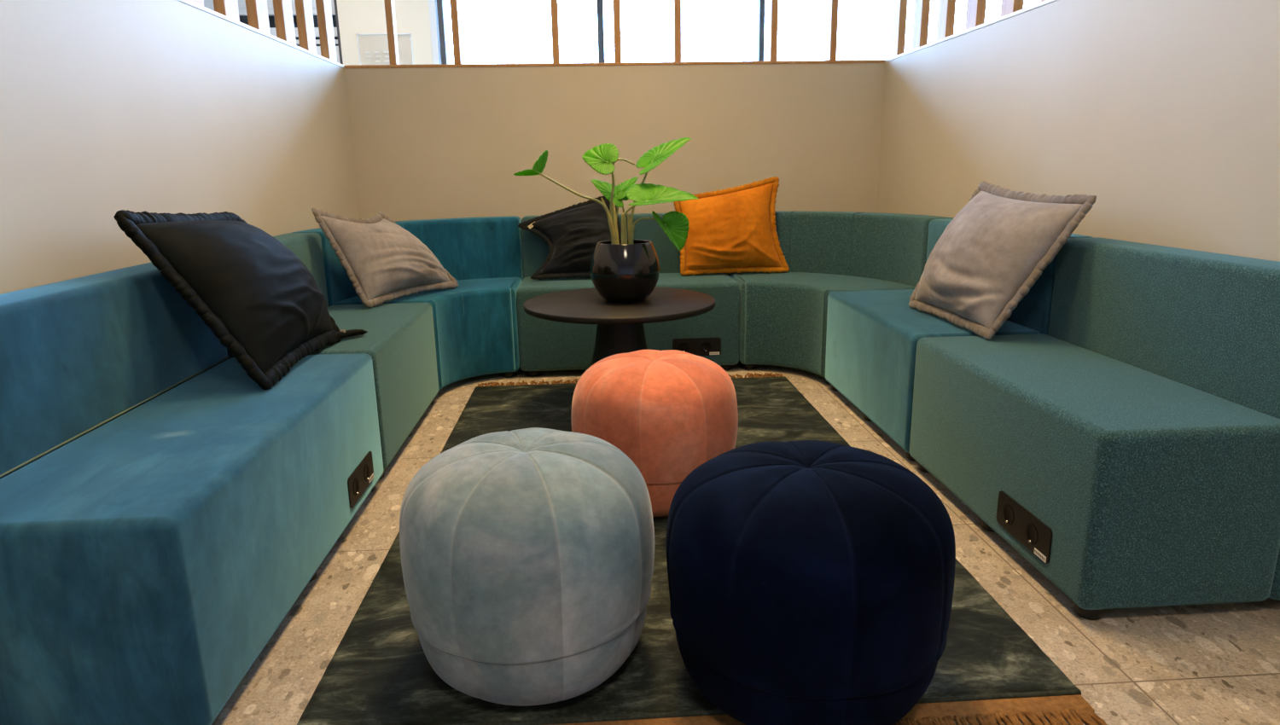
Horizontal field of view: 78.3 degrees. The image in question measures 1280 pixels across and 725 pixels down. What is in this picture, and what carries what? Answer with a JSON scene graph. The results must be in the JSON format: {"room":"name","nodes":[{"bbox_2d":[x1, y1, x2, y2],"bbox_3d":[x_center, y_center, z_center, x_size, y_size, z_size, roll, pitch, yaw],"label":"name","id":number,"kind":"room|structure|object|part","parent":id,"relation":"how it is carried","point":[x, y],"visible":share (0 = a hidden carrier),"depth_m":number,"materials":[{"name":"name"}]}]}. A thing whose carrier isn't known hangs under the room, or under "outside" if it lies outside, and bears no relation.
{"room":"common room","nodes":[
{"label":"common room","id":0,"kind":"room"},
{"bbox_2d":[0,0,359,294],"bbox_3d":[-1.473,-0.312,2.281,0.100,1.516,4.450,-2,14,-3],"label":"wall","id":1,"kind":"structure","parent":0,"point":[107,107],"depth_m":2.26,"materials":[{"name":"paint"}]},
{"bbox_2d":[177,0,344,68],"bbox_3d":[-1.485,-1.056,2.098,0.103,0.016,4.450,-2,14,-3],"label":"trim","id":2,"kind":"structure","parent":1,"relation":"on","point":[186,2],"depth_m":3.04,"materials":[{"name":"white paint"}]},
{"bbox_2d":[189,0,204,6],"bbox_3d":[-1.506,-1.591,2.526,0.040,0.818,0.120,-2,14,-3],"label":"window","id":3,"kind":"structure","parent":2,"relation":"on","point":[198,2],"depth_m":2.64,"materials":[{"name":"brown wood"}]},
{"bbox_2d":[212,0,239,21],"bbox_3d":[-1.523,-1.657,2.796,0.040,0.818,0.120,-2,14,-3],"label":"wooden slat","id":4,"kind":"object","parent":2,"relation":"on","point":[228,8],"visible":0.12,"depth_m":2.85,"materials":[{"name":"brown wood"}]},
{"bbox_2d":[244,0,270,34],"bbox_3d":[-1.541,-1.727,3.079,0.040,0.818,0.120,-2,14,-3],"label":"wooden slat","id":5,"kind":"object","parent":2,"relation":"on","point":[257,10],"visible":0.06,"depth_m":3.12,"materials":[{"name":"brown wood"}]},
{"bbox_2d":[272,0,296,45],"bbox_3d":[-1.559,-1.796,3.361,0.040,0.818,0.120,-2,14,-3],"label":"wooden slat","id":6,"kind":"object","parent":2,"relation":"on","point":[282,8],"visible":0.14,"depth_m":3.40,"materials":[{"name":"brown wood"}]},
{"bbox_2d":[294,0,317,53],"bbox_3d":[-1.575,-1.862,3.628,0.040,0.818,0.120,-2,14,-3],"label":"wooden slat","id":7,"kind":"object","parent":2,"relation":"on","point":[303,8],"visible":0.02,"depth_m":3.66,"materials":[{"name":"brown wood"}]},
{"bbox_2d":[315,0,337,62],"bbox_3d":[-1.594,-1.935,3.924,0.040,0.818,0.120,-2,14,-3],"label":"wooden slat","id":8,"kind":"object","parent":2,"relation":"on","point":[326,34],"visible":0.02,"depth_m":3.95,"materials":[{"name":"brown wood"}]},
{"bbox_2d":[203,0,340,63],"bbox_3d":[-4.440,-2.112,6.476,3.980,3.100,0.100,-2,14,-3],"label":"wall","id":9,"kind":"structure","parent":0,"point":[208,3],"depth_m":6.33,"materials":[{"name":"white paint"}]},
{"bbox_2d":[209,0,343,64],"bbox_3d":[-2.937,-1.863,6.611,1.020,2.500,0.100,-2,14,-3],"label":"window","id":10,"kind":"structure","parent":9,"relation":"in","point":[242,12],"depth_m":6.40,"materials":[{"name":"clear glass"}]},
{"bbox_3d":[-2.963,-2.719,6.409,1.000,0.300,0.060,-2,14,-3],"label":"frame","id":11,"kind":"part","parent":10,"relation":"part of","materials":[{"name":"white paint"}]},
{"bbox_3d":[-2.965,-2.726,6.438,1.000,0.300,0.020,-2,14,-3],"label":"pane","id":12,"kind":"part","parent":10,"relation":"part of","materials":[{"name":"clear glass"}]},
{"bbox_2d":[336,0,432,65],"bbox_3d":[-2.070,-2.184,6.596,0.730,3.100,0.120,-2,14,-3],"label":"wall panel","id":13,"kind":"object","parent":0,"point":[354,16],"depth_m":6.41,"materials":[{"name":"beige paint"}]},
{"bbox_2d":[356,33,413,64],"bbox_3d":[-2.082,-2.555,6.435,0.434,0.258,0.014,-2,14,-3],"label":"notice sheet","id":14,"kind":"object","parent":13,"relation":"attached to","point":[357,34],"visible":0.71,"depth_m":6.42,"materials":[{"name":"white paper"}]},
{"bbox_2d":[428,0,765,63],"bbox_3d":[1.922,-2.309,6.816,7.271,3.100,0.120,-2,14,-3],"label":"window","id":15,"kind":"structure","parent":0,"point":[437,17],"depth_m":6.49,"materials":[{"name":"grey metal"}]},
{"bbox_2d":[343,63,884,221],"bbox_3d":[-0.099,-0.878,4.472,2.918,1.516,0.100,-2,14,-3],"label":"wall","id":16,"kind":"structure","parent":0,"point":[427,142],"depth_m":4.33,"materials":[{"name":"paint"}]},
{"bbox_2d":[344,59,884,68],"bbox_3d":[-0.112,-1.621,4.287,2.912,0.016,0.104,-2,14,-3],"label":"trim","id":17,"kind":"structure","parent":16,"relation":"on","point":[842,61],"depth_m":4.24,"materials":[{"name":"brown wood"}]},
{"bbox_2d":[384,0,399,64],"bbox_3d":[-1.318,-1.985,4.108,0.036,0.818,0.070,-2,14,-3],"label":"wooden slat","id":18,"kind":"object","parent":17,"relation":"on","point":[389,4],"visible":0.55,"depth_m":4.14,"materials":[{"name":"brown wood"}]},
{"bbox_2d":[449,0,462,63],"bbox_3d":[-0.981,-1.996,4.126,0.036,0.818,0.070,-2,14,-3],"label":"wooden slat","id":19,"kind":"object","parent":17,"relation":"on","point":[454,4],"visible":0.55,"depth_m":4.16,"materials":[{"name":"brown wood"}]},
{"bbox_2d":[550,0,559,63],"bbox_3d":[-0.458,-2.012,4.155,0.036,0.818,0.070,-2,14,-3],"label":"wooden slat","id":20,"kind":"object","parent":17,"relation":"on","point":[554,4],"visible":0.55,"depth_m":4.18,"materials":[{"name":"brown wood"}]},
{"bbox_2d":[612,0,621,62],"bbox_3d":[-0.127,-2.022,4.173,0.036,0.818,0.070,-2,14,-3],"label":"wooden slat","id":21,"kind":"object","parent":17,"relation":"on","point":[616,3],"visible":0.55,"depth_m":4.20,"materials":[{"name":"brown wood"}]},
{"bbox_2d":[673,0,681,62],"bbox_3d":[0.197,-2.033,4.191,0.036,0.818,0.070,-2,14,-3],"label":"wooden slat","id":22,"kind":"object","parent":17,"relation":"on","point":[677,3],"visible":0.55,"depth_m":4.22,"materials":[{"name":"brown wood"}]},
{"bbox_2d":[768,0,778,60],"bbox_3d":[0.720,-2.049,4.220,0.036,0.818,0.070,-2,14,-3],"label":"wooden slat","id":23,"kind":"object","parent":17,"relation":"on","point":[773,4],"visible":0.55,"depth_m":4.25,"materials":[{"name":"brown wood"}]},
{"bbox_2d":[826,0,838,60],"bbox_3d":[1.047,-2.059,4.238,0.036,0.818,0.070,-2,14,-3],"label":"wooden slat","id":24,"kind":"object","parent":17,"relation":"on","point":[833,4],"visible":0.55,"depth_m":4.28,"materials":[{"name":"brown wood"}]},
{"bbox_2d":[212,360,1279,724],"bbox_3d":[-0.013,0.878,0.731,12.000,0.100,13.000,-2,14,-3],"label":"floor","id":25,"kind":"structure","parent":0,"point":[1218,664],"depth_m":1.70,"materials":[{"name":"stone"}]},
{"bbox_2d":[0,261,383,724],"bbox_3d":[-1.073,0.186,1.850,0.589,0.743,1.213,-2,14,-3],"label":"module","id":26,"kind":"object","parent":25,"relation":"on","point":[164,511],"visible":0.95,"depth_m":1.52,"materials":[{"name":"blue fabric"}]},
{"bbox_3d":[-1.293,0.177,1.835,0.150,0.711,1.213,-2,14,-3],"label":"backrest","id":27,"kind":"part","parent":26,"relation":"part of","materials":[{"name":"blue fabric"}]},
{"bbox_2d":[113,209,367,389],"bbox_3d":[-1.099,-0.226,2.273,0.379,0.455,0.705,-2,14,-3],"label":"cushion","id":28,"kind":"object","parent":26,"relation":"on","point":[262,303],"visible":1,"depth_m":2.06,"materials":[{"name":"black fabric"}]},
{"bbox_2d":[353,477,359,496],"bbox_3d":[-0.797,0.349,2.209,0.002,0.052,0.052,-2,14,-3],"label":"socket","id":29,"kind":"object","parent":26,"relation":"attached to","point":[356,480],"depth_m":2.21,"materials":[{"name":"black plastic"}]},
{"bbox_2d":[347,451,373,508],"bbox_3d":[-0.806,0.335,2.269,0.008,0.088,0.235,-2,14,-3],"label":"power outlet","id":30,"kind":"object","parent":26,"relation":"attached to","point":[360,477],"depth_m":2.25,"materials":[{"name":"black plastic"}]},
{"bbox_2d":[363,464,369,481],"bbox_3d":[-0.804,0.324,2.312,0.002,0.052,0.052,-2,14,-3],"label":"socket","id":31,"kind":"object","parent":26,"relation":"attached to","point":[366,467],"depth_m":2.31,"materials":[{"name":"black plastic"}]},
{"bbox_2d":[226,232,438,479],"bbox_3d":[-1.144,-0.073,2.901,0.580,0.743,0.944,-2,14,-3],"label":"module","id":32,"kind":"object","parent":25,"relation":"on","point":[399,340],"visible":0.38,"depth_m":2.91,"materials":[{"name":"teal fabric"}]},
{"bbox_3d":[-1.359,-0.082,2.886,0.150,0.711,0.944,-2,14,-3],"label":"backrest","id":33,"kind":"part","parent":32,"relation":"part of","materials":[{"name":"teal fabric"}]},
{"bbox_3d":[-1.069,0.056,2.938,0.434,0.408,0.944,-2,14,-3],"label":"seat","id":34,"kind":"part","parent":32,"relation":"part of","materials":[{"name":"teal fabric"}]},
{"bbox_2d":[291,215,523,396],"bbox_3d":[-1.042,-0.299,3.806,0.896,0.746,0.896,-2,14,-3],"label":"module","id":35,"kind":"object","parent":25,"relation":"on","point":[476,333],"visible":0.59,"depth_m":3.72,"materials":[{"name":"blue fabric"}]},
{"bbox_2d":[311,208,458,308],"bbox_3d":[-1.071,-0.480,3.401,0.324,0.405,0.661,1,14,9],"label":"cushion","id":36,"kind":"object","parent":35,"relation":"on","point":[383,261],"visible":1,"depth_m":3.26,"materials":[{"name":"grey fabric"}]},
{"bbox_3d":[-1.105,-0.326,3.856,0.357,0.711,1.245,11,18,40],"label":"backrest","id":37,"kind":"part","parent":35,"relation":"part of","materials":[{"name":"blue fabric"}]},
{"bbox_3d":[-0.962,-0.152,3.772,0.750,0.408,0.750,-2,14,-3],"label":"seat","id":38,"kind":"part","parent":35,"relation":"part of","materials":[{"name":"blue fabric"}]},
{"bbox_2d":[516,213,739,377],"bbox_3d":[-0.068,-0.366,4.009,1.066,0.743,0.589,-2,14,-3],"label":"module","id":39,"kind":"object","parent":25,"relation":"on","point":[712,335],"visible":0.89,"depth_m":3.79,"materials":[{"name":"teal fabric"}]},
{"bbox_2d":[517,196,621,279],"bbox_3d":[-0.329,-0.632,3.947,0.577,0.408,0.227,-2,14,-3],"label":"cushion","id":40,"kind":"object","parent":39,"relation":"on","point":[572,234],"visible":0.74,"depth_m":3.90,"materials":[{"name":"black fabric"}]},
{"bbox_3d":[-0.081,-0.434,4.218,1.066,0.711,0.150,-2,14,-3],"label":"backrest","id":41,"kind":"part","parent":39,"relation":"part of","materials":[{"name":"teal fabric"}]},
{"bbox_3d":[-0.061,-0.218,3.975,1.066,0.408,0.434,-2,14,-3],"label":"seat","id":42,"kind":"part","parent":39,"relation":"part of","materials":[{"name":"teal fabric"}]},
{"bbox_2d":[678,342,689,352],"bbox_3d":[0.213,-0.072,3.800,0.052,0.052,0.002,-2,14,-3],"label":"socket","id":43,"kind":"object","parent":39,"relation":"attached to","point":[683,346],"depth_m":3.80,"materials":[{"name":"black plastic"}]},
{"bbox_2d":[672,337,721,355],"bbox_3d":[0.274,-0.075,3.808,0.235,0.088,0.008,-2,14,-3],"label":"power outlet","id":44,"kind":"object","parent":39,"relation":"attached to","point":[697,346],"depth_m":3.80,"materials":[{"name":"black plastic"}]},
{"bbox_2d":[700,341,711,352],"bbox_3d":[0.320,-0.076,3.806,0.052,0.052,0.002,-2,14,-3],"label":"socket","id":45,"kind":"object","parent":39,"relation":"attached to","point":[706,346],"depth_m":3.81,"materials":[{"name":"black plastic"}]},
{"bbox_2d":[296,372,1106,724],"bbox_3d":[0.035,0.372,2.532,1.456,0.021,2.558,-2,14,-3],"label":"rug","id":46,"kind":"object","parent":25,"relation":"on","point":[989,670],"visible":0.41,"depth_m":1.57,"materials":[{"name":"grey carpet"}]},
{"bbox_2d":[399,427,654,706],"bbox_3d":[-0.220,0.377,1.577,0.498,0.447,0.503,-2,14,-3],"label":"pouf","id":47,"kind":"object","parent":46,"relation":"on","point":[527,555],"visible":1,"depth_m":1.38,"materials":[{"name":"grey fabric"}]},
{"bbox_2d":[523,286,715,417],"bbox_3d":[-0.077,-0.025,3.172,0.756,0.457,0.756,-2,14,-3],"label":"coffee table","id":48,"kind":"object","parent":46,"relation":"on","point":[619,328],"visible":0.58,"depth_m":3.05,"materials":[{"name":"black laminate"}]},
{"bbox_3d":[-0.073,0.191,3.225,0.440,0.012,0.440,-2,14,-3],"label":"plate","id":49,"kind":"part","parent":48,"relation":"part of","materials":[{"name":"black metal"}]},
{"bbox_2d":[513,137,698,303],"bbox_3d":[-0.129,-0.541,3.022,0.692,0.620,0.294,-4,14,-10],"label":"potted plant","id":50,"kind":"object","parent":48,"relation":"on","point":[624,270],"visible":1,"depth_m":2.99,"materials":[{"name":"green plant"}]},
{"bbox_3d":[-0.226,-0.563,2.975,0.306,0.310,0.021,-7,15,-23],"label":"stem","id":51,"kind":"part","parent":50,"relation":"part of","materials":[{"name":"green plant"}]},
{"bbox_3d":[-0.115,-0.527,3.026,0.064,0.212,0.019,-5,14,-15],"label":"stem","id":52,"kind":"part","parent":50,"relation":"part of","materials":[{"name":"green plant"}]},
{"bbox_3d":[-0.107,-0.596,3.026,0.025,0.344,0.044,1,14,10],"label":"stem","id":53,"kind":"part","parent":50,"relation":"part of","materials":[{"name":"green plant"}]},
{"bbox_3d":[-0.090,-0.518,3.031,0.026,0.190,0.024,-2,14,-3],"label":"stem","id":54,"kind":"part","parent":50,"relation":"part of","materials":[{"name":"green plant"}]},
{"bbox_3d":[-0.093,-0.543,3.084,0.012,0.214,0.034,6,16,26],"label":"stem","id":55,"kind":"part","parent":50,"relation":"part of","materials":[{"name":"green plant"}]},
{"bbox_3d":[-0.066,-0.760,3.006,0.103,0.040,0.016,-8,16,-26],"label":"stem","id":56,"kind":"part","parent":50,"relation":"part of","materials":[{"name":"green plant"}]},
{"bbox_3d":[-0.064,-0.556,3.099,0.027,0.229,0.021,-2,14,-3],"label":"stem","id":57,"kind":"part","parent":50,"relation":"part of","materials":[{"name":"green plant"}]},
{"bbox_3d":[-0.059,-0.358,3.091,0.274,0.230,0.274,-2,14,-3],"label":"pot","id":58,"kind":"part","parent":50,"relation":"part of","materials":[{"name":"black ceramic"}]},
{"bbox_3d":[-0.038,-0.502,3.046,0.020,0.150,0.018,-2,14,-3],"label":"stem","id":59,"kind":"part","parent":50,"relation":"part of","materials":[{"name":"green plant"}]},
{"bbox_3d":[-0.022,-0.515,2.995,0.100,0.200,0.050,-2,14,-3],"label":"stem","id":60,"kind":"part","parent":50,"relation":"part of","materials":[{"name":"green plant"}]},
{"bbox_3d":[0.001,-0.608,3.074,0.101,0.342,0.033,-2,14,-3],"label":"stem","id":61,"kind":"part","parent":50,"relation":"part of","materials":[{"name":"green plant"}]},
{"bbox_3d":[0.025,-0.486,3.006,0.146,0.136,0.027,5,15,23],"label":"stem","id":62,"kind":"part","parent":50,"relation":"part of","materials":[{"name":"green plant"}]},
{"bbox_2d":[571,349,738,517],"bbox_3d":[0.044,0.191,2.347,0.494,0.430,0.493,-2,14,-3],"label":"pouf","id":63,"kind":"object","parent":46,"relation":"on","point":[671,412],"visible":0.62,"depth_m":2.14,"materials":[{"name":"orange fabric"}]},
{"bbox_2d":[665,440,955,724],"bbox_3d":[0.310,0.394,1.483,0.531,0.442,0.534,-2,14,-3],"label":"pouf","id":64,"kind":"object","parent":46,"relation":"on","point":[811,582],"visible":1,"depth_m":1.28,"materials":[{"name":"blue fabric"}]},
{"bbox_2d":[727,210,954,384],"bbox_3d":[0.925,-0.361,3.914,0.896,0.746,0.896,-2,14,-3],"label":"module","id":65,"kind":"object","parent":25,"relation":"on","point":[783,316],"visible":0.65,"depth_m":3.77,"materials":[{"name":"teal fabric"}]},
{"bbox_2d":[673,176,789,275],"bbox_3d":[0.468,-0.688,3.974,0.587,0.479,0.165,-2,14,-3],"label":"cushion","id":66,"kind":"object","parent":65,"relation":"on","point":[731,230],"visible":0.91,"depth_m":3.96,"materials":[{"name":"orange fabric"}]},
{"bbox_3d":[0.859,-0.209,3.872,0.750,0.408,0.750,-2,14,-3],"label":"seat","id":67,"kind":"part","parent":65,"relation":"part of","materials":[{"name":"teal fabric"}]},
{"bbox_3d":[0.981,-0.392,3.971,1.245,0.711,0.357,11,18,40],"label":"backrest","id":68,"kind":"part","parent":65,"relation":"part of","materials":[{"name":"teal fabric"}]},
{"bbox_2d":[825,218,1091,461],"bbox_3d":[1.140,-0.143,3.019,0.580,0.743,0.960,-2,14,-3],"label":"module","id":69,"kind":"object","parent":25,"relation":"on","point":[872,338],"visible":0.36,"depth_m":2.84,"materials":[{"name":"blue fabric"}]},
{"bbox_3d":[1.070,-0.009,3.048,0.434,0.408,0.960,-2,14,-3],"label":"seat","id":70,"kind":"part","parent":69,"relation":"part of","materials":[{"name":"blue fabric"}]},
{"bbox_2d":[908,181,1096,339],"bbox_3d":[1.157,-0.361,2.639,0.294,0.466,0.705,-2,14,-3],"label":"cushion","id":71,"kind":"object","parent":69,"relation":"on","point":[989,257],"visible":1,"depth_m":2.48,"materials":[{"name":"grey fabric"}]},
{"bbox_3d":[1.354,-0.165,3.027,0.150,0.711,0.960,-2,14,-3],"label":"backrest","id":72,"kind":"part","parent":69,"relation":"part of","materials":[{"name":"blue fabric"}]},
{"bbox_2d":[909,237,1279,620],"bbox_3d":[1.194,0.088,2.083,0.589,0.743,0.959,-2,14,-3],"label":"module","id":73,"kind":"object","parent":25,"relation":"on","point":[1128,451],"visible":0.98,"depth_m":1.80,"materials":[{"name":"teal fabric"}]},
{"bbox_2d":[1003,504,1014,525],"bbox_3d":[0.919,0.379,1.963,0.002,0.052,0.052,-2,14,-3],"label":"socket","id":74,"kind":"object","parent":73,"relation":"attached to","point":[1009,509],"depth_m":1.96,"materials":[{"name":"black plastic"}]},
{"bbox_2d":[996,490,1053,564],"bbox_3d":[0.928,0.394,1.903,0.008,0.088,0.235,-2,14,-3],"label":"power outlet","id":75,"kind":"object","parent":73,"relation":"attached to","point":[1031,531],"depth_m":1.89,"materials":[{"name":"black plastic"}]},
{"bbox_2d":[1025,523,1038,545],"bbox_3d":[0.926,0.405,1.859,0.002,0.052,0.052,-2,14,-3],"label":"socket","id":76,"kind":"object","parent":73,"relation":"attached to","point":[1032,529],"depth_m":1.86,"materials":[{"name":"black plastic"}]},
{"bbox_3d":[1.413,0.065,2.091,0.150,0.711,0.959,-2,14,-3],"label":"backrest","id":77,"kind":"part","parent":73,"relation":"part of","materials":[{"name":"teal fabric"}]},
{"bbox_2d":[877,0,1279,261],"bbox_3d":[1.539,-0.406,2.447,0.100,1.516,4.450,-2,14,-3],"label":"wall","id":78,"kind":"structure","parent":0,"point":[1166,113],"depth_m":2.46,"materials":[{"name":"paint"}]},
{"bbox_2d":[884,0,1058,63],"bbox_3d":[1.524,-1.150,2.263,0.103,0.016,4.450,-2,14,-3],"label":"trim","id":79,"kind":"structure","parent":78,"relation":"on","point":[1046,2],"depth_m":3.28,"materials":[{"name":"white paint"}]},
{"bbox_2d":[890,0,907,57],"bbox_3d":[1.375,-2.038,4.128,0.040,0.818,0.100,-2,14,-3],"label":"wooden slat","id":80,"kind":"object","parent":79,"relation":"on","point":[899,14],"visible":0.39,"depth_m":4.16,"materials":[{"name":"brown wood"}]},
{"bbox_2d":[912,0,930,49],"bbox_3d":[1.393,-1.968,3.843,0.040,0.818,0.100,-2,14,-3],"label":"wooden slat","id":81,"kind":"object","parent":79,"relation":"on","point":[920,26],"visible":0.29,"depth_m":3.88,"materials":[{"name":"brown wood"}]},
{"bbox_2d":[936,0,956,40],"bbox_3d":[1.411,-1.899,3.563,0.040,0.818,0.100,-2,14,-3],"label":"wooden slat","id":82,"kind":"object","parent":79,"relation":"on","point":[946,11],"visible":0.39,"depth_m":3.61,"materials":[{"name":"brown wood"}]},
{"bbox_2d":[965,0,986,29],"bbox_3d":[1.429,-1.829,3.277,0.040,0.818,0.100,-2,14,-3],"label":"wooden slat","id":83,"kind":"object","parent":79,"relation":"on","point":[975,14],"visible":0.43,"depth_m":3.33,"materials":[{"name":"brown wood"}]},
{"bbox_2d":[1000,0,1023,17],"bbox_3d":[1.447,-1.756,2.983,0.040,0.818,0.100,-2,14,-3],"label":"wooden slat","id":84,"kind":"object","parent":79,"relation":"on","point":[1008,7],"visible":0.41,"depth_m":3.05,"materials":[{"name":"brown wood"}]}
]}

